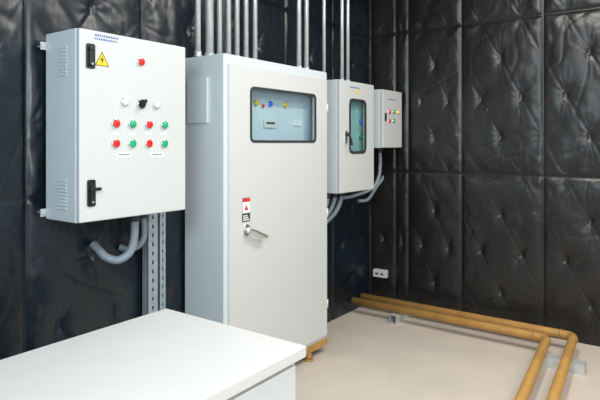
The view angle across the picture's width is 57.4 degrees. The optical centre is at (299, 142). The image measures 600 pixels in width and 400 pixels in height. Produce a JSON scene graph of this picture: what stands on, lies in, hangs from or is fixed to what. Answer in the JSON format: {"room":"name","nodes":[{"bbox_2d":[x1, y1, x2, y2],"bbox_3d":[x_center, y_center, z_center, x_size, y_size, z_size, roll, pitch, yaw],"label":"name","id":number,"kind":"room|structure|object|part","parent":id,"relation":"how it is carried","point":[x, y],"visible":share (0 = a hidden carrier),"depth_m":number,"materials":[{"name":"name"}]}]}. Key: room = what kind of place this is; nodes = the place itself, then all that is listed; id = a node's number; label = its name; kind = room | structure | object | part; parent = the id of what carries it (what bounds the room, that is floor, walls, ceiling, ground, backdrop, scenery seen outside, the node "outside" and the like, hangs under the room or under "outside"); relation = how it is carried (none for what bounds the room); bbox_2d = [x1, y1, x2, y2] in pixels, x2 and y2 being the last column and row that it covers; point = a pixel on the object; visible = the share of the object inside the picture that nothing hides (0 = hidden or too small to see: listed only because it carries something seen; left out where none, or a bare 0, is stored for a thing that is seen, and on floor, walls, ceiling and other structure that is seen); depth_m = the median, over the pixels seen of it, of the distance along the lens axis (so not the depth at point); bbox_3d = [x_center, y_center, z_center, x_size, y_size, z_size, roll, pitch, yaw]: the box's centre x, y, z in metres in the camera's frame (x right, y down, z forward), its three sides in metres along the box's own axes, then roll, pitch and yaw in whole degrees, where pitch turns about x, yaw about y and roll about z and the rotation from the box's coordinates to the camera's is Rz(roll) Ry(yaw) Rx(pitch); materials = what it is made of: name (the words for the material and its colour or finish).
{"room":"electrical room","nodes":[
{"label":"electrical room","id":0,"kind":"room"},
{"bbox_2d":[0,0,369,359],"bbox_3d":[-0.961,-0.100,3.035,0.150,3.200,5.370,0,0,36],"label":"wall","id":1,"kind":"structure","parent":0,"point":[54,287],"depth_m":2.79,"materials":[{"name":"black leather"}]},
{"bbox_2d":[37,28,184,222],"bbox_3d":[-0.898,-0.076,2.715,0.342,0.857,0.659,0,0,36],"label":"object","id":2,"kind":"object","parent":1,"relation":"attached to","point":[115,104],"visible":1,"depth_m":2.53,"materials":[{"name":"white metal"}]},
{"bbox_3d":[-0.920,-0.386,2.420,0.014,0.088,0.024,0,0,36],"label":"latch lever","id":3,"kind":"part","parent":2,"relation":"part of","materials":[{"name":"black plastic"}]},
{"bbox_3d":[-0.907,0.230,2.431,0.022,0.078,0.051,0,0,36],"label":"latch lever","id":4,"kind":"part","parent":2,"relation":"part of","materials":[{"name":"black plastic"}]},
{"bbox_2d":[90,215,140,263],"bbox_3d":[-0.935,0.480,2.764,0.253,0.256,0.083,0,0,-5],"label":"conduit","id":5,"kind":"object","parent":2,"relation":"attached to","point":[95,246],"visible":0.96,"depth_m":2.76,"materials":[{"name":"grey plastic"}]},
{"bbox_2d":[111,119,119,127],"bbox_3d":[-0.845,-0.090,2.526,0.020,0.044,0.044,0,0,36],"label":"lamp","id":6,"kind":"object","parent":2,"relation":"attached to","point":[115,123],"depth_m":2.52,"materials":[{"name":"red plastic"}]},
{"bbox_3d":[-0.825,0.054,2.569,0.002,0.020,0.076,0,0,36],"label":"name plate","id":7,"kind":"part","parent":2,"relation":"part of","materials":[{"name":"paper"}]},
{"bbox_2d":[121,98,128,105],"bbox_3d":[-0.816,-0.192,2.566,0.020,0.042,0.042,0,0,36],"label":"lamp","id":8,"kind":"object","parent":2,"relation":"attached to","point":[124,101],"depth_m":2.56,"materials":[{"name":"white plastic"}]},
{"bbox_2d":[128,119,136,128],"bbox_3d":[-0.791,-0.090,2.600,0.020,0.044,0.044,0,0,36],"label":"lamp","id":9,"kind":"object","parent":2,"relation":"attached to","point":[132,123],"depth_m":2.59,"materials":[{"name":"green plastic"}]},
{"bbox_2d":[119,214,147,251],"bbox_3d":[-0.881,0.465,2.903,0.155,0.227,0.046,0,0,-2],"label":"conduit","id":10,"kind":"object","parent":2,"relation":"attached to","point":[144,229],"visible":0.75,"depth_m":2.89,"materials":[{"name":"grey plastic"}]},
{"bbox_2d":[137,58,144,65],"bbox_3d":[-0.762,-0.391,2.639,0.020,0.042,0.042,0,0,36],"label":"lamp","id":11,"kind":"object","parent":2,"relation":"attached to","point":[140,61],"depth_m":2.63,"materials":[{"name":"red plastic"}]},
{"bbox_2d":[137,99,147,108],"bbox_3d":[-0.758,-0.188,2.640,0.027,0.050,0.050,0,0,36],"label":"switch","id":12,"kind":"object","parent":2,"relation":"attached to","point":[141,103],"depth_m":2.63,"materials":[{"name":"black plastic"}]},
{"bbox_2d":[145,120,152,128],"bbox_3d":[-0.734,-0.091,2.678,0.020,0.044,0.044,0,0,36],"label":"lamp","id":13,"kind":"object","parent":2,"relation":"attached to","point":[148,123],"depth_m":2.67,"materials":[{"name":"red plastic"}]},
{"bbox_2d":[153,101,159,108],"bbox_3d":[-0.707,-0.189,2.715,0.020,0.042,0.042,0,0,36],"label":"lamp","id":14,"kind":"object","parent":2,"relation":"attached to","point":[156,104],"depth_m":2.71,"materials":[{"name":"white plastic"}]},
{"bbox_3d":[-0.711,0.057,2.725,0.002,0.020,0.076,0,0,36],"label":"name plate","id":15,"kind":"part","parent":2,"relation":"part of","materials":[{"name":"paper"}]},
{"bbox_2d":[161,121,167,128],"bbox_3d":[-0.678,-0.091,2.755,0.020,0.044,0.044,0,0,36],"label":"lamp","id":16,"kind":"object","parent":2,"relation":"attached to","point":[164,124],"depth_m":2.75,"materials":[{"name":"green plastic"}]},
{"bbox_2d":[327,193,343,223],"bbox_3d":[0.170,0.566,4.268,0.405,0.377,0.066,0,0,-25],"label":"conduit","id":17,"kind":"object","parent":1,"relation":"attached to","point":[333,214],"visible":0.46,"depth_m":4.31,"materials":[{"name":"grey plastic"}]},
{"bbox_2d":[327,79,373,193],"bbox_3d":[0.355,-0.048,4.343,0.356,0.852,0.524,0,0,36],"label":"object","id":18,"kind":"object","parent":1,"relation":"attached to","point":[350,114],"visible":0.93,"depth_m":4.17,"materials":[{"name":"white metal"}]},
{"bbox_2d":[327,193,330,207],"bbox_3d":[0.107,0.521,4.189,0.255,0.287,0.052,0,0,1],"label":"conduit","id":19,"kind":"object","parent":18,"relation":"attached to","point":[328,194],"visible":0.19,"depth_m":4.17,"materials":[{"name":"grey plastic"}]},
{"bbox_2d":[328,193,336,215],"bbox_3d":[0.138,0.544,4.229,0.322,0.332,0.058,0,0,-15],"label":"conduit","id":20,"kind":"object","parent":18,"relation":"attached to","point":[334,196],"visible":0.38,"depth_m":4.25,"materials":[{"name":"grey plastic"}]},
{"bbox_2d":[340,0,343,79],"bbox_3d":[0.331,-1.087,4.321,0.036,1.226,0.042,0,0,36],"label":"conduit","id":21,"kind":"object","parent":18,"relation":"on","point":[341,1],"visible":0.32,"depth_m":4.31,"materials":[{"name":"metal"}]},
{"bbox_3d":[0.345,-0.045,4.122,0.009,0.100,0.036,0,0,36],"label":"handle","id":22,"kind":"part","parent":18,"relation":"part of","materials":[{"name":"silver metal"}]},
{"bbox_2d":[346,0,349,80],"bbox_3d":[0.383,-1.087,4.392,0.036,1.226,0.042,0,0,36],"label":"conduit","id":23,"kind":"object","parent":18,"relation":"on","point":[347,1],"visible":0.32,"depth_m":4.38,"materials":[{"name":"metal"}]},
{"bbox_3d":[0.368,-0.031,4.105,0.053,0.096,0.038,0,0,36],"label":"lever","id":24,"kind":"part","parent":18,"relation":"part of","materials":[{"name":"black plastic"}]},
{"bbox_3d":[0.399,-0.048,4.311,0.010,0.792,0.464,0,0,36],"label":"panel","id":25,"kind":"part","parent":18,"relation":"part of","materials":[{"name":"glass"}]},
{"bbox_3d":[0.472,-0.265,4.403,0.002,0.040,0.090,0,0,36],"label":"name plate","id":26,"kind":"part","parent":18,"relation":"part of","materials":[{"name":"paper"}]},
{"bbox_2d":[358,132,362,139],"bbox_3d":[0.491,-0.057,4.415,0.020,0.060,0.060,0,0,36],"label":"lamp","id":27,"kind":"object","parent":18,"relation":"attached to","point":[360,134],"depth_m":4.40,"materials":[{"name":"green plastic"}]},
{"bbox_2d":[343,148,381,198],"bbox_3d":[0.543,0.265,4.777,0.388,0.445,0.060,0,0,-17],"label":"conduit","id":28,"kind":"object","parent":1,"relation":"attached to","point":[379,149],"visible":0.87,"depth_m":4.81,"materials":[{"name":"grey plastic"}]},
{"bbox_2d":[357,175,383,202],"bbox_3d":[0.666,0.291,5.021,0.344,0.497,0.044,0,0,-34],"label":"conduit","id":29,"kind":"object","parent":1,"relation":"attached to","point":[369,197],"visible":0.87,"depth_m":5.00,"materials":[{"name":"grey plastic"}]},
{"bbox_2d":[295,306,599,399],"bbox_3d":[0.727,1.550,1.878,4.240,0.100,5.490,0,0,36],"label":"floor","id":30,"kind":"structure","parent":0,"point":[365,356],"depth_m":3.73,"materials":[{"name":"concrete"}]},
{"bbox_2d":[142,213,157,315],"bbox_3d":[-0.831,0.927,3.041,0.048,1.146,0.068,0,0,36],"label":"channel","id":31,"kind":"object","parent":30,"relation":"on","point":[150,247],"visible":0.54,"depth_m":3.02,"materials":[{"name":"metal"}]},
{"bbox_2d":[0,309,305,399],"bbox_3d":[-0.758,1.125,1.608,0.793,0.750,1.600,0,0,36],"label":"table","id":32,"kind":"object","parent":30,"relation":"on","point":[165,354],"visible":1,"depth_m":1.86,"materials":[{"name":"laminate"}]},
{"bbox_3d":[-0.242,1.115,1.699,0.019,0.610,0.745,0,0,36],"label":"door","id":33,"kind":"part","parent":32,"relation":"part of","materials":[{"name":"metal"}]},
{"bbox_2d":[158,212,165,310],"bbox_3d":[-0.790,0.927,3.105,0.038,1.146,0.046,0,0,36],"label":"channel","id":34,"kind":"object","parent":30,"relation":"on","point":[161,216],"visible":0.4,"depth_m":3.09,"materials":[{"name":"metal"}]},
{"bbox_2d":[185,53,327,361],"bbox_3d":[-0.228,0.496,3.580,0.382,2.007,1.074,0,0,36],"label":"tall cabinet","id":35,"kind":"object","parent":30,"relation":"on","point":[256,210],"visible":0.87,"depth_m":3.30,"materials":[{"name":"white metal"}]},
{"bbox_2d":[194,0,201,56],"bbox_3d":[-0.601,-1.103,3.230,0.042,1.193,0.048,0,0,36],"label":"conduit","id":36,"kind":"object","parent":35,"relation":"on","point":[197,2],"visible":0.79,"depth_m":3.21,"materials":[{"name":"metal"}]},
{"bbox_2d":[204,0,214,55],"bbox_3d":[-0.546,-1.103,3.306,0.062,1.193,0.072,0,0,36],"label":"conduit","id":37,"kind":"object","parent":35,"relation":"attached to","point":[209,4],"visible":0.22,"depth_m":3.29,"materials":[{"name":"metal"}]},
{"bbox_2d":[217,0,221,53],"bbox_3d":[-0.496,-1.103,3.375,0.042,1.193,0.048,0,0,36],"label":"conduit","id":38,"kind":"object","parent":35,"relation":"on","point":[219,2],"visible":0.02,"depth_m":3.36,"materials":[{"name":"metal"}]},
{"bbox_2d":[226,0,230,53],"bbox_3d":[-0.449,-1.103,3.439,0.042,1.193,0.048,0,0,36],"label":"conduit","id":39,"kind":"object","parent":35,"relation":"on","point":[228,2],"visible":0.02,"depth_m":3.42,"materials":[{"name":"metal"}]},
{"bbox_2d":[234,0,239,55],"bbox_3d":[-0.403,-1.103,3.502,0.042,1.193,0.048,0,0,36],"label":"conduit","id":40,"kind":"object","parent":35,"relation":"on","point":[236,2],"visible":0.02,"depth_m":3.49,"materials":[{"name":"metal"}]},
{"bbox_2d":[244,0,247,57],"bbox_3d":[-0.352,-1.103,3.572,0.042,1.193,0.048,0,0,36],"label":"conduit","id":41,"kind":"object","parent":35,"relation":"on","point":[245,1],"visible":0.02,"depth_m":3.56,"materials":[{"name":"metal"}]},
{"bbox_3d":[-0.316,0.367,3.220,0.001,0.089,0.066,0,0,36],"label":"white panel","id":42,"kind":"part","parent":35,"relation":"part of","materials":[{"name":"paper"}]},
{"bbox_3d":[-0.315,0.511,3.218,0.009,0.072,0.052,0,0,36],"label":"handle","id":43,"kind":"part","parent":35,"relation":"part of","materials":[{"name":"silver metal"}]},
{"bbox_2d":[253,0,256,58],"bbox_3d":[-0.299,-1.103,3.644,0.042,1.193,0.048,0,0,36],"label":"conduit","id":44,"kind":"object","parent":35,"relation":"on","point":[254,1],"visible":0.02,"depth_m":3.63,"materials":[{"name":"metal"}]},
{"bbox_2d":[253,100,258,105],"bbox_3d":[-0.270,-0.250,3.413,0.020,0.042,0.042,0,0,36],"label":"lamp","id":45,"kind":"object","parent":35,"relation":"attached to","point":[255,102],"depth_m":3.40,"materials":[{"name":"yellow plastic"}]},
{"bbox_3d":[-0.253,0.537,3.259,0.044,0.085,0.171,0,0,36],"label":"lever","id":46,"kind":"part","parent":35,"relation":"part of","materials":[{"name":"silver metal"}]},
{"bbox_3d":[-0.125,0.444,3.515,0.014,1.902,1.055,0,0,36],"label":"frame","id":47,"kind":"part","parent":35,"relation":"part of","materials":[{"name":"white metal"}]},
{"bbox_3d":[-0.112,0.462,3.520,0.022,1.827,1.008,0,0,36],"label":"door","id":48,"kind":"part","parent":35,"relation":"part of","materials":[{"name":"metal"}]},
{"bbox_3d":[-0.183,-0.075,3.557,0.010,0.750,0.955,0,0,36],"label":"panel","id":49,"kind":"part","parent":35,"relation":"part of","materials":[{"name":"paint"}]},
{"bbox_2d":[296,0,301,67],"bbox_3d":[-0.007,-1.103,3.841,0.042,1.193,0.048,0,0,36],"label":"conduit","id":50,"kind":"object","parent":35,"relation":"on","point":[298,1],"visible":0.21,"depth_m":3.83,"materials":[{"name":"metal"}]},
{"bbox_2d":[304,0,308,68],"bbox_3d":[0.046,-1.103,3.914,0.042,1.193,0.048,0,0,36],"label":"conduit","id":51,"kind":"object","parent":35,"relation":"on","point":[306,2],"visible":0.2,"depth_m":3.90,"materials":[{"name":"metal"}]},
{"bbox_3d":[-0.236,1.417,3.599,0.307,0.049,1.051,0,0,36],"label":"plinth frame","id":52,"kind":"part","parent":35,"relation":"part of","materials":[{"name":"paint"}]},
{"bbox_2d":[389,312,409,324],"bbox_3d":[0.866,1.464,4.673,0.060,0.073,0.330,0,0,36],"label":"support","id":53,"kind":"object","parent":30,"relation":"on","point":[394,318],"visible":0.54,"depth_m":4.59,"materials":[{"name":"metal"}]},
{"bbox_2d":[351,297,550,399],"bbox_3d":[1.015,1.395,3.055,1.392,0.066,3.563,0,0,4],"label":"pipe","id":54,"kind":"object","parent":30,"relation":"on","point":[525,389],"visible":1,"depth_m":4.09,"materials":[{"name":"paint"}]},
{"bbox_2d":[360,293,577,399],"bbox_3d":[1.206,1.395,3.165,1.489,0.066,3.630,0,0,3],"label":"pipe","id":55,"kind":"object","parent":30,"relation":"on","point":[555,392],"visible":0.98,"depth_m":4.10,"materials":[{"name":"paint"}]},
{"bbox_2d":[542,353,585,375],"bbox_3d":[1.732,1.464,3.645,0.300,0.073,0.070,0,0,36],"label":"support","id":56,"kind":"object","parent":30,"relation":"on","point":[577,366],"visible":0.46,"depth_m":3.61,"materials":[{"name":"metal"}]},
{"bbox_2d":[370,0,599,346],"bbox_3d":[2.301,-0.100,4.034,4.240,3.200,0.150,0,0,36],"label":"wall","id":57,"kind":"structure","parent":0,"point":[488,204],"depth_m":4.49,"materials":[{"name":"black leather"}]},
{"bbox_2d":[373,268,387,277],"bbox_3d":[0.745,1.204,5.067,0.134,0.069,0.057,0,0,36],"label":"wall socket","id":58,"kind":"object","parent":57,"relation":"attached to","point":[381,273],"visible":1,"depth_m":5.04,"materials":[{"name":"plastic"}]},
{"bbox_2d":[374,89,401,147],"bbox_3d":[0.694,-0.206,4.841,0.316,0.497,0.364,0,0,36],"label":"upper cabinet","id":59,"kind":"object","parent":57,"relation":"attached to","point":[387,103],"visible":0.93,"depth_m":4.68,"materials":[{"name":"white metal"}]},
{"bbox_3d":[0.727,-1.740,1.878,4.240,0.080,5.490,0,0,36],"label":"ceiling","id":60,"kind":"structure","parent":0,"visible":0},
{"bbox_2d":[322,0,325,71],"bbox_3d":[0.188,-1.103,4.295,0.036,1.193,0.042,0,0,36],"label":"conduit","id":61,"kind":"object","parent":60,"relation":"attached to","point":[323,1],"visible":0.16,"depth_m":4.28,"materials":[{"name":"metal"}]}
]}

